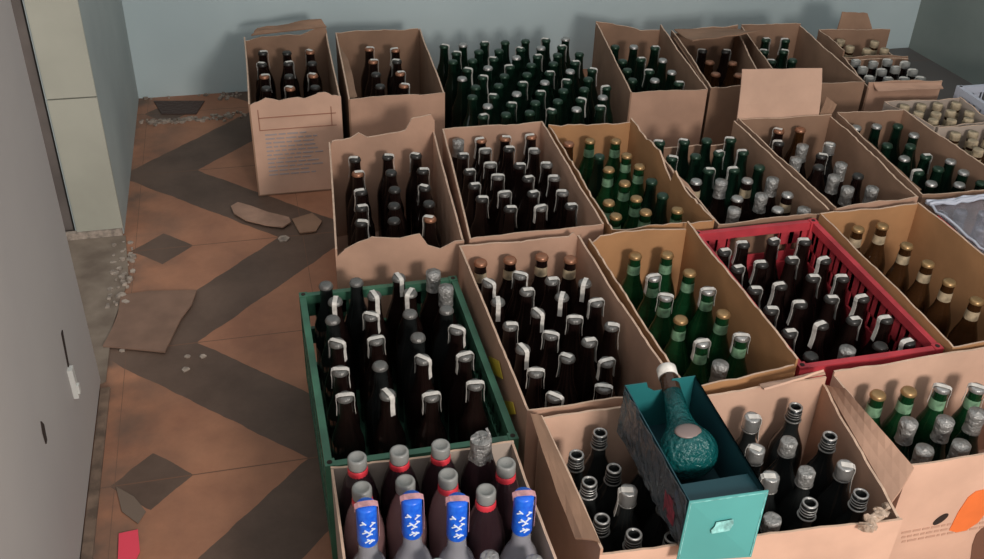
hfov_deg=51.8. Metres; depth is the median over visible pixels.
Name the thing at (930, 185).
beer bottle
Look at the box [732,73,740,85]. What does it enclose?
beer bottle
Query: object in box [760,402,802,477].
liquor bottle
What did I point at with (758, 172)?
beer bottle
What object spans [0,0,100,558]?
door
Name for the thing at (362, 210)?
beer bottle
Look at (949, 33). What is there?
wall
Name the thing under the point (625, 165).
beer bottle
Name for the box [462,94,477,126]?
beer bottle
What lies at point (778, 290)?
beer bottle
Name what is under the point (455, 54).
beer bottle
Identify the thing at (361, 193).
beer bottle
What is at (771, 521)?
liquor bottle
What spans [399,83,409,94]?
beer bottle
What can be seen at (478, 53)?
beer bottle
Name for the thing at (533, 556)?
liquor bottle
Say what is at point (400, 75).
beer bottle
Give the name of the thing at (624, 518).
liquor bottle
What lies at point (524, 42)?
beer bottle
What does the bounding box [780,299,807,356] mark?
beer bottle
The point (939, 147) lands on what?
carton
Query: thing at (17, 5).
wall
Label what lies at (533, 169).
beer bottle
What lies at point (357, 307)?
beer bottle
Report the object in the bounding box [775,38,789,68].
beer bottle
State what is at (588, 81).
beer bottle
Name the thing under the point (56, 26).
trim
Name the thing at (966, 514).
print
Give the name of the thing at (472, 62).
beer bottle
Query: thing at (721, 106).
carton
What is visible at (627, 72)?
beer bottle
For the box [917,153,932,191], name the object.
beer bottle
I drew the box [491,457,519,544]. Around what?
drink bottle
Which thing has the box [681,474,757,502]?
flap
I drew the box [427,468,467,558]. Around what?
drink bottle
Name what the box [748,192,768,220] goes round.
beer bottle
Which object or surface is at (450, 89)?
beer bottle
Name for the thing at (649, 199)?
beer bottle
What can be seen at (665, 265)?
beer bottle
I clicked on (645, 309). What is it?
beer bottle
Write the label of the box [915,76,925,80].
bottle
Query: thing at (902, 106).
bottle
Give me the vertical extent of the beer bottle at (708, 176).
0.283 m
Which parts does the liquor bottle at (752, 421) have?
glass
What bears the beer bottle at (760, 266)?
on the crate at (904, 324)
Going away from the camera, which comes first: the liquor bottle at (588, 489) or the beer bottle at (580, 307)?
the liquor bottle at (588, 489)
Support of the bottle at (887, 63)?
in the carton at (874, 94)
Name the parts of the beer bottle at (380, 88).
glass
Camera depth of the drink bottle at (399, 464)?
1.76 m
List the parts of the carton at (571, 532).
panel, panel, panel, panel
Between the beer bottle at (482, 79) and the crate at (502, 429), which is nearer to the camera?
the crate at (502, 429)
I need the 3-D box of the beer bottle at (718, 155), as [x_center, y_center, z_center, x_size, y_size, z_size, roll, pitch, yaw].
[0.637,-0.245,2.939,0.066,0.283,0.066,-15,37,-24]
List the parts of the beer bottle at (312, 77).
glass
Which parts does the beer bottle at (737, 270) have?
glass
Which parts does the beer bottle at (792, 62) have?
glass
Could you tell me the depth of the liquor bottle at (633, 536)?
1.67 m
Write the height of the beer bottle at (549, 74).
0.283 m
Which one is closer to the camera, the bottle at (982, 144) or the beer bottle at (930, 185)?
the beer bottle at (930, 185)
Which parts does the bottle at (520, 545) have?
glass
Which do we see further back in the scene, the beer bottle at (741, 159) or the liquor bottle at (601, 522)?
the beer bottle at (741, 159)
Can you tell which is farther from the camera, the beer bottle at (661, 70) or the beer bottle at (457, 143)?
the beer bottle at (661, 70)
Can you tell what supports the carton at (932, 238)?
on the floor
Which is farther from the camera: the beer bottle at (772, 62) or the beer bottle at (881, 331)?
the beer bottle at (772, 62)
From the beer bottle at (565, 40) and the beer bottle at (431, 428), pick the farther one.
the beer bottle at (565, 40)
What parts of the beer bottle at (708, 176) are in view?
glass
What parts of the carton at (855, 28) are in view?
panel, panel, panel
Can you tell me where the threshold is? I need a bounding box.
[68,235,128,383]
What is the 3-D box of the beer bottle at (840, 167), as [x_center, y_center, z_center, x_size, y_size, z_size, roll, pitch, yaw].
[0.968,-0.206,2.896,0.066,0.284,0.066,0,34,-3]
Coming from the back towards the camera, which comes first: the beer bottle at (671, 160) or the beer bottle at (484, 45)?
the beer bottle at (484, 45)
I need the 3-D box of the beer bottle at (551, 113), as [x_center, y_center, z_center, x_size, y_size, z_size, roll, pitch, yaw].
[0.177,-0.398,3.142,0.066,0.283,0.066,23,39,28]
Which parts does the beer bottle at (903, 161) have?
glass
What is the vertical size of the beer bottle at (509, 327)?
0.283 m
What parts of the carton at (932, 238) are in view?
panel, panel, panel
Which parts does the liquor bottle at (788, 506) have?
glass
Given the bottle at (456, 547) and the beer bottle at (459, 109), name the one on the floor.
the beer bottle at (459, 109)
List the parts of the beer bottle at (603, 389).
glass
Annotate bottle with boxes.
[255,61,275,101]
[256,50,276,99]
[259,74,273,100]
[261,86,271,98]
[280,50,299,93]
[281,60,300,99]
[284,74,296,98]
[284,85,295,98]
[303,49,322,97]
[305,61,322,97]
[307,72,317,96]
[310,85,319,95]
[315,281,332,390]
[321,315,350,426]
[324,296,354,379]
[325,337,356,413]
[327,365,359,456]
[331,391,365,459]
[340,451,380,539]
[343,481,385,558]
[345,156,368,245]
[345,277,367,389]
[348,170,371,245]
[350,204,372,245]
[351,188,375,238]
[354,497,385,558]
[355,219,369,242]
[358,311,388,421]
[361,46,374,97]
[361,290,391,374]
[362,334,393,445]
[365,59,378,96]
[366,360,397,454]
[370,72,380,96]
[373,387,405,454]
[375,84,384,95]
[377,153,400,236]
[380,169,403,236]
[380,445,419,558]
[383,186,407,235]
[384,202,404,236]
[386,272,405,383]
[386,474,426,558]
[387,47,399,94]
[388,59,401,94]
[388,217,400,237]
[394,70,405,94]
[394,490,431,558]
[396,287,425,351]
[396,309,417,422]
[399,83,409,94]
[403,332,433,445]
[405,152,421,235]
[408,354,435,448]
[411,167,434,234]
[413,184,436,233]
[415,390,447,448]
[419,200,441,247]
[419,268,440,357]
[421,439,459,548]
[422,215,439,247]
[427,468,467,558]
[431,283,457,354]
[431,305,453,417]
[436,43,449,89]
[439,492,474,558]
[441,324,465,436]
[444,59,457,127]
[448,350,473,443]
[451,51,462,76]
[452,76,467,127]
[452,138,463,173]
[456,152,468,193]
[458,42,467,74]
[458,379,489,441]
[460,427,495,513]
[461,168,475,209]
[462,67,472,96]
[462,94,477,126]
[465,182,480,230]
[466,483,504,558]
[468,58,477,84]
[469,195,492,237]
[471,85,482,114]
[471,137,486,173]
[474,49,483,77]
[474,258,486,291]
[475,147,491,187]
[478,74,488,109]
[478,113,488,125]
[480,41,489,66]
[480,549,498,558]
[481,161,496,203]
[481,277,495,315]
[482,103,492,124]
[483,65,493,93]
[487,173,504,226]
[488,56,499,86]
[488,93,500,124]
[491,190,511,234]
[491,296,504,342]
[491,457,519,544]
[494,48,503,78]
[494,83,505,118]
[495,135,510,172]
[496,255,516,313]
[499,73,510,109]
[499,145,514,189]
[499,205,516,234]
[499,487,537,558]
[501,40,510,72]
[501,112,510,124]
[502,321,518,368]
[504,64,516,100]
[504,270,527,320]
[506,101,516,123]
[510,162,525,205]
[511,55,521,90]
[511,91,523,123]
[513,342,530,395]
[514,287,534,343]
[515,46,525,76]
[515,175,534,231]
[517,81,528,120]
[519,190,539,231]
[521,39,530,71]
[521,133,536,174]
[522,72,533,109]
[524,110,534,122]
[524,307,544,367]
[524,366,544,408]
[525,147,540,189]
[526,63,537,99]
[526,554,542,558]
[529,252,548,307]
[530,100,540,121]
[531,204,547,230]
[533,54,542,89]
[535,90,545,123]
[536,46,546,79]
[536,329,559,399]
[537,161,552,203]
[540,80,550,113]
[540,276,559,329]
[541,37,550,69]
[544,70,555,107]
[544,174,560,229]
[545,108,556,128]
[545,391,563,406]
[547,291,568,354]
[548,189,568,229]
[549,61,559,97]
[552,352,578,404]
[553,53,562,87]
[553,98,563,125]
[557,44,566,78]
[557,314,582,369]
[558,88,570,124]
[559,255,577,314]
[561,37,570,68]
[561,78,572,119]
[561,202,577,228]
[563,140,573,160]
[565,69,575,106]
[566,449,584,491]
[569,277,591,333]
[570,60,579,97]
[570,106,581,123]
[574,336,597,402]
[575,52,584,86]
[575,97,586,124]
[578,137,595,184]
[579,87,590,124]
[579,476,598,523]
[580,297,604,354]
[582,427,608,488]
[583,77,594,122]
[586,153,604,198]
[587,67,597,106]
[587,356,615,400]
[591,95,607,123]
[593,105,605,123]
[593,382,612,399]
[593,512,615,552]
[594,321,620,396]
[595,166,615,209]
[595,463,621,517]
[600,85,612,123]
[602,199,614,221]
[604,138,620,183]
[609,212,621,228]
[609,484,640,550]
[610,44,619,63]
[613,152,632,200]
[614,180,630,228]
[618,59,626,72]
[621,251,643,308]
[622,68,631,82]
[622,195,642,228]
[622,528,641,549]
[626,44,637,77]
[627,78,636,92]
[629,163,644,204]
[633,57,645,91]
[636,273,661,328]
[637,208,651,227]
[641,69,654,91]
[641,178,657,219]
[641,506,668,547]
[644,45,659,77]
[648,292,673,350]
[649,78,659,90]
[650,192,668,224]
[653,139,664,154]
[655,58,666,89]
[656,362,717,479]
[657,250,674,304]
[661,532,675,545]
[663,315,688,376]
[664,70,676,89]
[666,155,677,170]
[669,206,683,222]
[670,268,696,334]
[673,81,684,89]
[675,138,689,179]
[682,337,710,384]
[684,153,700,185]
[685,286,716,364]
[690,178,701,199]
[696,48,706,73]
[699,137,711,179]
[700,167,715,207]
[703,60,713,83]
[706,309,730,377]
[707,178,727,223]
[709,359,728,382]
[710,72,720,86]
[711,149,724,192]
[716,49,730,86]
[717,247,731,268]
[721,61,736,86]
[722,136,736,178]
[723,195,742,223]
[724,166,739,215]
[725,206,740,223]
[726,331,750,378]
[729,240,749,289]
[730,264,744,285]
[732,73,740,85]
[734,149,748,194]
[736,411,761,455]
[739,177,752,221]
[745,259,768,311]
[745,443,764,477]
[747,285,762,308]
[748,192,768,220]
[750,164,764,208]
[757,470,779,533]
[759,49,768,58]
[760,37,770,58]
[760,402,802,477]
[760,512,781,533]
[762,237,780,302]
[763,305,778,327]
[764,176,778,217]
[765,435,797,507]
[767,59,776,68]
[767,281,787,333]
[768,255,799,320]
[769,127,784,158]
[770,206,783,216]
[771,139,783,156]
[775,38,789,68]
[775,49,788,68]
[777,465,815,530]
[779,191,793,215]
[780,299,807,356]
[781,327,797,351]
[783,127,805,163]
[785,497,817,530]
[786,273,820,337]
[787,58,796,68]
[789,156,802,171]
[793,237,811,298]
[795,143,808,178]
[796,206,810,214]
[798,320,828,361]
[802,351,818,362]
[805,294,839,358]
[805,431,837,498]
[807,152,827,193]
[809,164,824,193]
[813,459,855,526]
[814,255,831,316]
[817,273,849,338]
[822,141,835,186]
[823,161,847,204]
[824,173,840,206]
[826,315,861,359]
[832,488,868,524]
[834,293,869,355]
[836,39,844,48]
[837,185,854,207]
[837,344,855,358]
[844,45,854,56]
[849,225,864,251]
[850,59,860,71]
[850,172,863,204]
[852,124,861,132]
[857,66,867,79]
[859,314,893,355]
[861,48,871,55]
[862,185,878,202]
[862,222,888,273]
[864,75,874,84]
[864,389,885,428]
[867,60,878,76]
[868,123,881,148]
[869,40,878,54]
[871,341,887,353]
[874,68,886,81]
[879,47,888,54]
[880,142,892,159]
[881,58,892,75]
[881,386,916,441]
[882,76,893,81]
[885,241,913,293]
[888,123,902,164]
[889,65,900,79]
[893,416,918,461]
[894,132,919,169]
[897,155,909,174]
[897,337,915,350]
[898,60,910,79]
[899,76,909,79]
[899,104,909,111]
[903,143,915,178]
[904,259,934,313]
[906,68,917,79]
[910,168,924,187]
[910,382,951,458]
[910,443,933,463]
[913,110,923,118]
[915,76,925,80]
[915,103,926,116]
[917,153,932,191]
[921,165,943,193]
[922,180,937,193]
[924,278,956,337]
[926,414,954,461]
[927,118,938,125]
[929,102,942,125]
[930,111,941,123]
[939,158,956,193]
[941,109,955,125]
[945,118,956,125]
[946,406,983,454]
[946,438,971,458]
[947,296,983,345]
[947,382,983,444]
[949,131,960,145]
[949,169,969,192]
[950,101,961,124]
[951,181,965,191]
[961,110,974,123]
[962,117,973,123]
[962,130,978,149]
[964,138,978,154]
[971,147,983,161]
[974,180,983,189]
[980,138,983,163]
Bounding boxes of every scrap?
[116,487,145,523]
[118,529,139,558]
[154,101,204,114]
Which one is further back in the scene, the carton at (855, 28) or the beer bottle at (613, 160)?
the carton at (855, 28)
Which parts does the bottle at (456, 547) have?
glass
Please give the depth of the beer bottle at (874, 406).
2.00 m
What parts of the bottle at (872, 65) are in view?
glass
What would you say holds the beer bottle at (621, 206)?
on the carton at (634, 141)
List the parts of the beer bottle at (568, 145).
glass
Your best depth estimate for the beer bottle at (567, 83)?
3.27 m
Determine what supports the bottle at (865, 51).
on the carton at (855, 28)
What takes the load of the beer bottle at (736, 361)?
on the carton at (769, 357)
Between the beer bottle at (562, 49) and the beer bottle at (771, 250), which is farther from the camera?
the beer bottle at (562, 49)
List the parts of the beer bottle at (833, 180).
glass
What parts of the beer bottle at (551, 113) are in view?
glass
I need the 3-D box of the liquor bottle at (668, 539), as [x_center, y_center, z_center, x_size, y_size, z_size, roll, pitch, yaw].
[0.297,0.539,1.762,0.068,0.263,0.067,8,34,9]
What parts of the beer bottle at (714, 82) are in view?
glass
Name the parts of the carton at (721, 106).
panel, panel, panel, panel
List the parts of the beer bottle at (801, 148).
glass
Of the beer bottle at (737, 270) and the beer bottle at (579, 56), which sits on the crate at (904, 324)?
the beer bottle at (737, 270)
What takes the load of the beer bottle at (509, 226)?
on the carton at (589, 225)
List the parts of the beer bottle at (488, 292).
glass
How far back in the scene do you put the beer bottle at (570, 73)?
3.34 m
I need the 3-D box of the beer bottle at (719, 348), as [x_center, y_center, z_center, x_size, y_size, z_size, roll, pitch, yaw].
[0.500,0.188,2.284,0.066,0.281,0.066,12,35,14]
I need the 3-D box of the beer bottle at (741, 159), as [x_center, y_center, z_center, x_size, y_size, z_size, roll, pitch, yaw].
[0.709,-0.249,2.949,0.066,0.283,0.066,0,34,-3]
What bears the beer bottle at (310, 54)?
on the carton at (291, 137)
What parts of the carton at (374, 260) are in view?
panel, panel, panel, panel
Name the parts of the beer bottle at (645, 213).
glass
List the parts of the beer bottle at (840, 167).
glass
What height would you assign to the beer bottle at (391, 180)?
0.281 m
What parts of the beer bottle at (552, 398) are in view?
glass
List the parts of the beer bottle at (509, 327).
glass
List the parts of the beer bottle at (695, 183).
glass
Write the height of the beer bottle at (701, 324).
0.283 m
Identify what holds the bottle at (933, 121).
on the carton at (978, 118)
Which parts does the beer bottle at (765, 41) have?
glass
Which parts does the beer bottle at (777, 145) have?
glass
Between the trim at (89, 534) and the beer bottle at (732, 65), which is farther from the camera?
the beer bottle at (732, 65)
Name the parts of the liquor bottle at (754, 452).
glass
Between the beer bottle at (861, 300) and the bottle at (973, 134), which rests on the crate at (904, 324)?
the beer bottle at (861, 300)
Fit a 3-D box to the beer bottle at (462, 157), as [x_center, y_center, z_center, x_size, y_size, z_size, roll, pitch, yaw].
[-0.086,-0.231,2.878,0.066,0.283,0.066,-4,34,-9]
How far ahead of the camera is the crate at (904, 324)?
2.37 m
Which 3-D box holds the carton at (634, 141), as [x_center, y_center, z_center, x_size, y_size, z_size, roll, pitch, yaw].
[0.344,-0.174,2.787,0.265,0.328,0.600,-6,35,-12]
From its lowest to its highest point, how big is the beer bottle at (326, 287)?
0.291 m
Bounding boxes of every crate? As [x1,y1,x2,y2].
[299,275,518,558]
[697,218,943,385]
[953,84,983,114]
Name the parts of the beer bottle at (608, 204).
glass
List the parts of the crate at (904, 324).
corner post, corner post, corner post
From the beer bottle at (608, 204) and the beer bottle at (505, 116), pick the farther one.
the beer bottle at (505, 116)
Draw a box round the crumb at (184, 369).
[182,367,189,371]
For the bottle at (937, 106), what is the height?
0.276 m
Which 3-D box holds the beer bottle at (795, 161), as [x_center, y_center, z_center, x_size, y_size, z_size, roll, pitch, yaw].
[0.849,-0.223,2.916,0.066,0.284,0.066,24,40,29]
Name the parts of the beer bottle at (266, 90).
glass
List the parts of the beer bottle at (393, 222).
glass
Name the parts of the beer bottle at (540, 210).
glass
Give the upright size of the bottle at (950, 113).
0.276 m
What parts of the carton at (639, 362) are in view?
panel, panel, panel, panel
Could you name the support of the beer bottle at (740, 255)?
on the crate at (904, 324)
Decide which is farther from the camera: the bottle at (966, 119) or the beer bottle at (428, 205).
the bottle at (966, 119)
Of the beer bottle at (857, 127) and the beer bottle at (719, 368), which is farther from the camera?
the beer bottle at (857, 127)
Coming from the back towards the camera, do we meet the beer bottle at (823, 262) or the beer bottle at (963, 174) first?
the beer bottle at (963, 174)
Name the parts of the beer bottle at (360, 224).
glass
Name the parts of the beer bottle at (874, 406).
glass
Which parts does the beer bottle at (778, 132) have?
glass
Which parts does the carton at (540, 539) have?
panel, panel, panel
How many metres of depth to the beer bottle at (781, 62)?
3.55 m
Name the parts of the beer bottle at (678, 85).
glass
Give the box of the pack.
[925,194,983,250]
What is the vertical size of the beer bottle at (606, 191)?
0.281 m
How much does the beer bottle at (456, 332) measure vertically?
0.293 m
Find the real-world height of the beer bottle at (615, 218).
0.281 m
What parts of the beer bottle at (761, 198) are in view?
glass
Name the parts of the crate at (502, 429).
corner post, corner post, corner post, corner post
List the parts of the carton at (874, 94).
panel, panel, panel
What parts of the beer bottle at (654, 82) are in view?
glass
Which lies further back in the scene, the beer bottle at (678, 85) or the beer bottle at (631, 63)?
the beer bottle at (631, 63)
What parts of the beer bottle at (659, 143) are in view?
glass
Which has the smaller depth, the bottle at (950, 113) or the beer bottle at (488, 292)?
the beer bottle at (488, 292)
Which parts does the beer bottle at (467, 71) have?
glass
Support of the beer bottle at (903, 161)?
on the carton at (939, 147)
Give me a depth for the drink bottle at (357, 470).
1.75 m
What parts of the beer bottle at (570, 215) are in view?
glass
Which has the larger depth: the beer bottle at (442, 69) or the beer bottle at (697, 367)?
the beer bottle at (442, 69)
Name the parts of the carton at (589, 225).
panel, panel, panel, panel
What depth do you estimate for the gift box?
1.64 m
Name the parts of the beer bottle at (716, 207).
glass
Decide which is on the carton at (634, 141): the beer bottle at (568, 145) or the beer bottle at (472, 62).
the beer bottle at (568, 145)
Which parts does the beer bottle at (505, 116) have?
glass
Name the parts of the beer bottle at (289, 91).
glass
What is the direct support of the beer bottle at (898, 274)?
on the carton at (932, 238)
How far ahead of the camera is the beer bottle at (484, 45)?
3.53 m
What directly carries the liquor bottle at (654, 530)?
on the carton at (571, 532)
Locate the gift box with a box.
[617,376,768,558]
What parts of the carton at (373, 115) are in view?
panel, panel, panel, panel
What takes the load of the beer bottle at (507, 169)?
on the carton at (589, 225)
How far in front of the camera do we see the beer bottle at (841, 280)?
2.36 m
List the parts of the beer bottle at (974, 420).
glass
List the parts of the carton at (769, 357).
panel, panel, panel, panel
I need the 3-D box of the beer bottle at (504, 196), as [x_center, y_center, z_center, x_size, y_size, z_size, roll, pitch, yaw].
[0.029,-0.111,2.704,0.066,0.283,0.066,-7,35,-13]
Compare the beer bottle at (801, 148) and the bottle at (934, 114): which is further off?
the bottle at (934, 114)
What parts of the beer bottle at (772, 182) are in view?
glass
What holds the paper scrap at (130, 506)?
on the floor
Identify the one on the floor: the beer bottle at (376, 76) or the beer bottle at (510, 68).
the beer bottle at (510, 68)
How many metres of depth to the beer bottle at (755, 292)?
2.29 m
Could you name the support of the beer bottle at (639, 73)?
on the carton at (669, 116)
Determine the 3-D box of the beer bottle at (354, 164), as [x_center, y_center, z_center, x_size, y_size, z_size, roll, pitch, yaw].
[-0.378,-0.216,2.840,0.066,0.283,0.066,1,34,-2]
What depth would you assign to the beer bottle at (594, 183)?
2.84 m
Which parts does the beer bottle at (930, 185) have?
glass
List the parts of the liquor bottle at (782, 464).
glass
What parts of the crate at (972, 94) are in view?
corner post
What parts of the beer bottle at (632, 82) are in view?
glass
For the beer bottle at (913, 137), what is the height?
0.281 m
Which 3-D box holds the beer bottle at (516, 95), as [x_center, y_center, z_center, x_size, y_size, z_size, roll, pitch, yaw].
[0.073,-0.467,3.243,0.066,0.281,0.066,22,38,27]
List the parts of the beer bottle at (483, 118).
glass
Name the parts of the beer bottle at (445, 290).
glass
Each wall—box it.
[11,0,74,231]
[22,0,138,233]
[122,0,920,97]
[909,0,983,84]
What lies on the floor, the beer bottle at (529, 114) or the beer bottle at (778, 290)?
the beer bottle at (529, 114)
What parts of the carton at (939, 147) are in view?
panel, panel, panel, panel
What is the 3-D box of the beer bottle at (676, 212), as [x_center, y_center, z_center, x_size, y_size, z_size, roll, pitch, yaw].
[0.469,-0.064,2.659,0.066,0.281,0.066,13,35,16]
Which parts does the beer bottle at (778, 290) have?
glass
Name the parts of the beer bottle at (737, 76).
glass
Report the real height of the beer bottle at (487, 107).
0.281 m
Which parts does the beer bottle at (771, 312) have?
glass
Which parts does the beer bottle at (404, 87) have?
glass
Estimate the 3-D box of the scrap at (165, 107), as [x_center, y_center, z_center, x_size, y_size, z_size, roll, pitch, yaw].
[-1.145,-0.624,3.677,0.182,0.004,0.113,-1,34,-5]
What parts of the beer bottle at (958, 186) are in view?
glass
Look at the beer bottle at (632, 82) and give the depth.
3.28 m
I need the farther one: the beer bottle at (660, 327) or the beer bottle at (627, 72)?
the beer bottle at (627, 72)
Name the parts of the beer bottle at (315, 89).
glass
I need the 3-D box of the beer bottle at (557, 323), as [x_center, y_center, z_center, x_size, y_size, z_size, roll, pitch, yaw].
[0.151,0.151,2.318,0.066,0.283,0.066,8,34,9]
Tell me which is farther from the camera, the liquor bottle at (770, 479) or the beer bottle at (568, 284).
the beer bottle at (568, 284)
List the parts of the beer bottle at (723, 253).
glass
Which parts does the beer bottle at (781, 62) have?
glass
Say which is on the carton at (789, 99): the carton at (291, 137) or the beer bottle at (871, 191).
the beer bottle at (871, 191)
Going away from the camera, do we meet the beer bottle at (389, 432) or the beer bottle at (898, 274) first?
the beer bottle at (389, 432)
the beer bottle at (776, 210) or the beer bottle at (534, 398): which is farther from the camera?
the beer bottle at (776, 210)
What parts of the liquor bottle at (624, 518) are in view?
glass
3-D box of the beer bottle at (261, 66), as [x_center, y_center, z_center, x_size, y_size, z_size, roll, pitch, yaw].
[-0.754,-0.589,3.380,0.066,0.283,0.066,9,34,10]
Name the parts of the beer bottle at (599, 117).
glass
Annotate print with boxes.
[949,489,983,531]
[970,527,983,558]
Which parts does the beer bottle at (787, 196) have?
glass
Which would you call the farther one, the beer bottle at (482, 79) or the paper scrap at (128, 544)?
the beer bottle at (482, 79)
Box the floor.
[80,47,983,558]
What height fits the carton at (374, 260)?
0.360 m
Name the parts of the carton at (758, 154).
panel, panel, panel, panel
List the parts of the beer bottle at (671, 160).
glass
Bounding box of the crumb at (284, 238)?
[278,235,289,241]
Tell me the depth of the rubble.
3.56 m
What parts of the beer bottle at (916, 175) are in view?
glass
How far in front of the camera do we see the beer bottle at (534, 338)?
2.21 m
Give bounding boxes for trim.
[24,0,122,231]
[66,228,122,240]
[81,387,110,558]
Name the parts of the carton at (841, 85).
panel, panel, panel, panel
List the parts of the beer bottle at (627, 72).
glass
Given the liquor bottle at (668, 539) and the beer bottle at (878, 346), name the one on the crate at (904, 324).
the beer bottle at (878, 346)
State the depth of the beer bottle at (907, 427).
1.93 m
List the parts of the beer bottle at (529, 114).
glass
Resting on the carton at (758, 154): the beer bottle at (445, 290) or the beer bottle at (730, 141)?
the beer bottle at (730, 141)
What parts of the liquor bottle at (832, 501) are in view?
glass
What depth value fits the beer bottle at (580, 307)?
2.30 m
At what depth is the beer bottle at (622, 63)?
3.42 m
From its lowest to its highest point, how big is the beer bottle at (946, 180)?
0.281 m
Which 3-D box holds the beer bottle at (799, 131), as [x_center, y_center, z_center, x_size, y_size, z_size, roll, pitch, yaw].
[0.912,-0.332,3.085,0.066,0.281,0.066,5,34,4]
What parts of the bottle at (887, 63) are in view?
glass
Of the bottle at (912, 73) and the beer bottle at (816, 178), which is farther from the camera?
the bottle at (912, 73)
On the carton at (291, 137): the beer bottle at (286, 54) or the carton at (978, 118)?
the beer bottle at (286, 54)
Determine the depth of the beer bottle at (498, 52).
3.47 m
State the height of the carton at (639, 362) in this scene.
0.319 m
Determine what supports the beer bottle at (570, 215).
on the carton at (589, 225)
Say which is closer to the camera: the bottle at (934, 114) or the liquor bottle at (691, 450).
the liquor bottle at (691, 450)
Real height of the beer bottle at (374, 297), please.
0.293 m
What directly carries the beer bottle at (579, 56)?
on the floor
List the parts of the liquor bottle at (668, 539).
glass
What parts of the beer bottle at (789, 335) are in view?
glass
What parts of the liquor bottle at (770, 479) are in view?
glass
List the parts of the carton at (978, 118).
panel, panel, panel, panel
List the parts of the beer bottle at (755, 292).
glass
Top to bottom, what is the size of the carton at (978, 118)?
0.286 m
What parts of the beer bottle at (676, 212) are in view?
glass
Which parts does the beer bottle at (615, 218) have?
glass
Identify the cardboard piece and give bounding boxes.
[103,290,196,352]
[231,202,290,227]
[292,213,321,233]
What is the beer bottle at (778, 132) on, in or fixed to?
on the carton at (789, 99)
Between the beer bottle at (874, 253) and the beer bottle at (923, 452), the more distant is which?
the beer bottle at (874, 253)
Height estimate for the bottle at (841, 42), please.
0.276 m
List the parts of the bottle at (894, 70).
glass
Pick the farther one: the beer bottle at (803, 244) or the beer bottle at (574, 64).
the beer bottle at (574, 64)
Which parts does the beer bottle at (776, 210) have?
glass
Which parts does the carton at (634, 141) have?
panel, panel, panel, panel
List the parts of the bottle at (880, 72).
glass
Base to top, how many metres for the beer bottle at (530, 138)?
0.283 m
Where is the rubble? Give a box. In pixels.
[105,91,246,307]
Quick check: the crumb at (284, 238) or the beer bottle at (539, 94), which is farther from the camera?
the beer bottle at (539, 94)
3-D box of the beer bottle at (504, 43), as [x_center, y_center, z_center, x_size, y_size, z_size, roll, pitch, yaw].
[0.042,-0.714,3.611,0.066,0.281,0.066,9,34,10]
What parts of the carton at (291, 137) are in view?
panel, panel, printed frame, panel, panel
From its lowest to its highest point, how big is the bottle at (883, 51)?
0.276 m
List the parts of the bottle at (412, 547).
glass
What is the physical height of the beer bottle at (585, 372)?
0.283 m
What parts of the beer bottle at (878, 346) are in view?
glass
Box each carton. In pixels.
[244,19,342,195]
[329,114,463,317]
[331,440,556,558]
[335,28,444,158]
[442,121,603,246]
[458,232,662,490]
[530,369,913,558]
[548,118,714,234]
[587,221,798,394]
[592,21,707,146]
[663,121,828,255]
[670,25,761,144]
[736,68,917,211]
[740,23,864,118]
[816,12,907,60]
[818,202,983,352]
[830,347,983,558]
[835,109,983,253]
[841,56,942,111]
[882,97,983,131]
[936,125,983,148]
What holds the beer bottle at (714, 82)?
on the carton at (721, 106)
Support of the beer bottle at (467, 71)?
on the floor
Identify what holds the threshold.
on the floor
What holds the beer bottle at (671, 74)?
on the carton at (669, 116)
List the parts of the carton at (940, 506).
panel, panel, panel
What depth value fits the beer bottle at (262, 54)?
3.41 m
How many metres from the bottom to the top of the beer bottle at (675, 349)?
0.281 m
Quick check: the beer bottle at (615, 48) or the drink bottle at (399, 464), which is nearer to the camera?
the drink bottle at (399, 464)
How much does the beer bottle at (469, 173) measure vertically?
0.283 m
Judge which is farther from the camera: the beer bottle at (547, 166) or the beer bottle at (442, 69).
the beer bottle at (442, 69)
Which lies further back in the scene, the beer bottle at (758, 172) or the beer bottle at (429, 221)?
the beer bottle at (758, 172)
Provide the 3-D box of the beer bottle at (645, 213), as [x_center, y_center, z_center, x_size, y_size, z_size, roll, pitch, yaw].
[0.386,-0.058,2.646,0.066,0.281,0.066,10,34,12]
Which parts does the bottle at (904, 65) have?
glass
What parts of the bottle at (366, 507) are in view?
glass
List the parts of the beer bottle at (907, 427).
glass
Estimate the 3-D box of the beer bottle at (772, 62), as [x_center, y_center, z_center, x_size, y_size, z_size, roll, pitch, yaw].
[0.952,-0.633,3.538,0.066,0.283,0.066,5,34,4]
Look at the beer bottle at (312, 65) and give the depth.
3.33 m
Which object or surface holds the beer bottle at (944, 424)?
on the carton at (940, 506)
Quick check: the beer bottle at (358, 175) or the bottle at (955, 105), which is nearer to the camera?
the beer bottle at (358, 175)
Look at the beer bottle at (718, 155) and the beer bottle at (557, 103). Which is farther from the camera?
the beer bottle at (557, 103)
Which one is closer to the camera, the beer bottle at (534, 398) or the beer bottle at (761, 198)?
the beer bottle at (534, 398)
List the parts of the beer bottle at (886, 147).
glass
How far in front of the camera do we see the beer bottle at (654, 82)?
3.29 m
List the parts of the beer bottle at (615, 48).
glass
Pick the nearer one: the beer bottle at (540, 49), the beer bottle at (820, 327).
the beer bottle at (820, 327)
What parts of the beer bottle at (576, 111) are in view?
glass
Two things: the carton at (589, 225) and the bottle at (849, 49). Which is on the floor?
the carton at (589, 225)
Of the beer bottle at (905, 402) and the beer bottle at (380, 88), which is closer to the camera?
the beer bottle at (905, 402)
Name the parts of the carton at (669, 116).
panel, panel, panel, panel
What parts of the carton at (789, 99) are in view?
panel, panel, panel, panel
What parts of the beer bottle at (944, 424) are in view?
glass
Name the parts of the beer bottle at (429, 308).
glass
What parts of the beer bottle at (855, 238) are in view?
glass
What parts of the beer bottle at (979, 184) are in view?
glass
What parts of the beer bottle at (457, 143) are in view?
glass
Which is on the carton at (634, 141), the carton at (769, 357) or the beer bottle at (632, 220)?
the beer bottle at (632, 220)
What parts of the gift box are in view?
panel, panel, panel, panel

